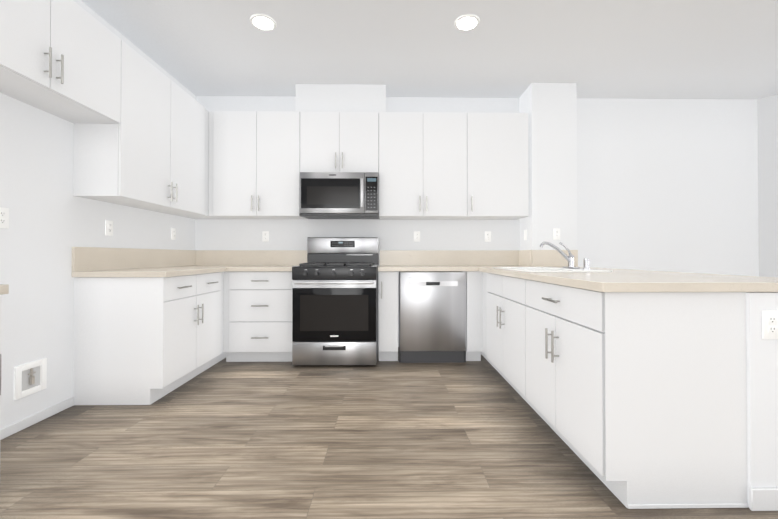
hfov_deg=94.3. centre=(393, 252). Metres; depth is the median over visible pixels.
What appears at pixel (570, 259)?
faucet
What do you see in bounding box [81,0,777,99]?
ceiling
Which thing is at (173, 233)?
electrical outlet
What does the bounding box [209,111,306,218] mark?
upper cabinet
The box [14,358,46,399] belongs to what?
outlet box
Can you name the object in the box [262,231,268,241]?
electrical outlet
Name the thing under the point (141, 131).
upper cabinet
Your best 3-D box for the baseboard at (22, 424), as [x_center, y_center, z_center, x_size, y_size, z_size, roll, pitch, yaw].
[-2.183,1.009,1.946,0.012,0.058,1.045,0,0,-1]
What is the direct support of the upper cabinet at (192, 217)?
attached to the wall
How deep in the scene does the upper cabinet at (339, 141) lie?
3.72 m
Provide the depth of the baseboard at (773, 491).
1.44 m
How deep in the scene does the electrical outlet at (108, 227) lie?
2.78 m
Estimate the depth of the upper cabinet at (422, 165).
3.73 m
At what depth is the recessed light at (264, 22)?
2.76 m
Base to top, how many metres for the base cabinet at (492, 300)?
0.874 m
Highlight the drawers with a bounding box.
[223,271,292,361]
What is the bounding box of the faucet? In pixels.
[540,241,589,269]
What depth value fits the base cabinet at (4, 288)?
1.43 m
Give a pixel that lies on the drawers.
(257, 316)
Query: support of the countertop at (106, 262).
on the base cabinet at (144, 340)
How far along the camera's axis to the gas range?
3.31 m
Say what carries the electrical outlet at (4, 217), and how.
attached to the wall
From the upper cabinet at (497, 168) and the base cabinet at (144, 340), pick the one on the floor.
the base cabinet at (144, 340)
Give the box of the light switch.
[524,229,526,239]
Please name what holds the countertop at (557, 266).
on the base cabinet at (635, 400)
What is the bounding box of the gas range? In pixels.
[292,237,378,365]
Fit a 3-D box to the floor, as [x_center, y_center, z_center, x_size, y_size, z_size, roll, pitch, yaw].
[1.184,1.055,0.465,6.940,0.060,7.465,0,0,-1]
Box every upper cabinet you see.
[0,0,123,123]
[73,42,207,215]
[181,112,218,218]
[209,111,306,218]
[300,112,378,172]
[379,112,466,219]
[461,113,528,219]
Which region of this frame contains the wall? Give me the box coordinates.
[0,0,777,505]
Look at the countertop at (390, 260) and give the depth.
4.05 m
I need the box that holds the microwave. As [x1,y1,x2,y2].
[299,172,378,218]
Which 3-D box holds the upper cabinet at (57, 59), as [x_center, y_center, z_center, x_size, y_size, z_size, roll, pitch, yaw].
[-2.026,-1.184,1.959,0.321,0.583,1.035,0,0,-1]
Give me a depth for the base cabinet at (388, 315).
3.43 m
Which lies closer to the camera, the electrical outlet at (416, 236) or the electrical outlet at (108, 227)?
the electrical outlet at (108, 227)
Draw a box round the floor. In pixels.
[0,347,777,518]
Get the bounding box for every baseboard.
[0,397,73,439]
[760,487,777,498]
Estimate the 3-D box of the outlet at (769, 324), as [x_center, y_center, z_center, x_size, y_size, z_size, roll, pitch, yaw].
[1.529,0.291,1.459,0.072,0.116,0.008,0,0,-1]
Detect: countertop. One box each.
[72,247,307,276]
[378,250,473,270]
[474,241,777,291]
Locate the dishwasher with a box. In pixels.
[399,271,465,362]
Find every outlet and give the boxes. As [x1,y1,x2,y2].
[0,207,8,228]
[105,220,112,235]
[171,228,175,239]
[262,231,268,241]
[414,231,419,241]
[485,231,490,241]
[553,228,559,239]
[762,310,777,338]
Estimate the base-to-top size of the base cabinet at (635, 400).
0.874 m
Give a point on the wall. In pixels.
(690, 186)
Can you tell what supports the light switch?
attached to the wall
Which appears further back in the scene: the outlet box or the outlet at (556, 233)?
the outlet at (556, 233)
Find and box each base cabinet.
[0,284,8,413]
[73,272,225,404]
[379,271,397,360]
[466,271,521,360]
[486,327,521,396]
[522,279,748,508]
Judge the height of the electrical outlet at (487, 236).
0.116 m
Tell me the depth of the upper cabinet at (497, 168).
3.74 m
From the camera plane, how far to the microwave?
3.65 m
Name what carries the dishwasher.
on the floor
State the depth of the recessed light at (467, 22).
2.76 m
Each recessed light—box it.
[250,14,276,30]
[454,14,479,30]

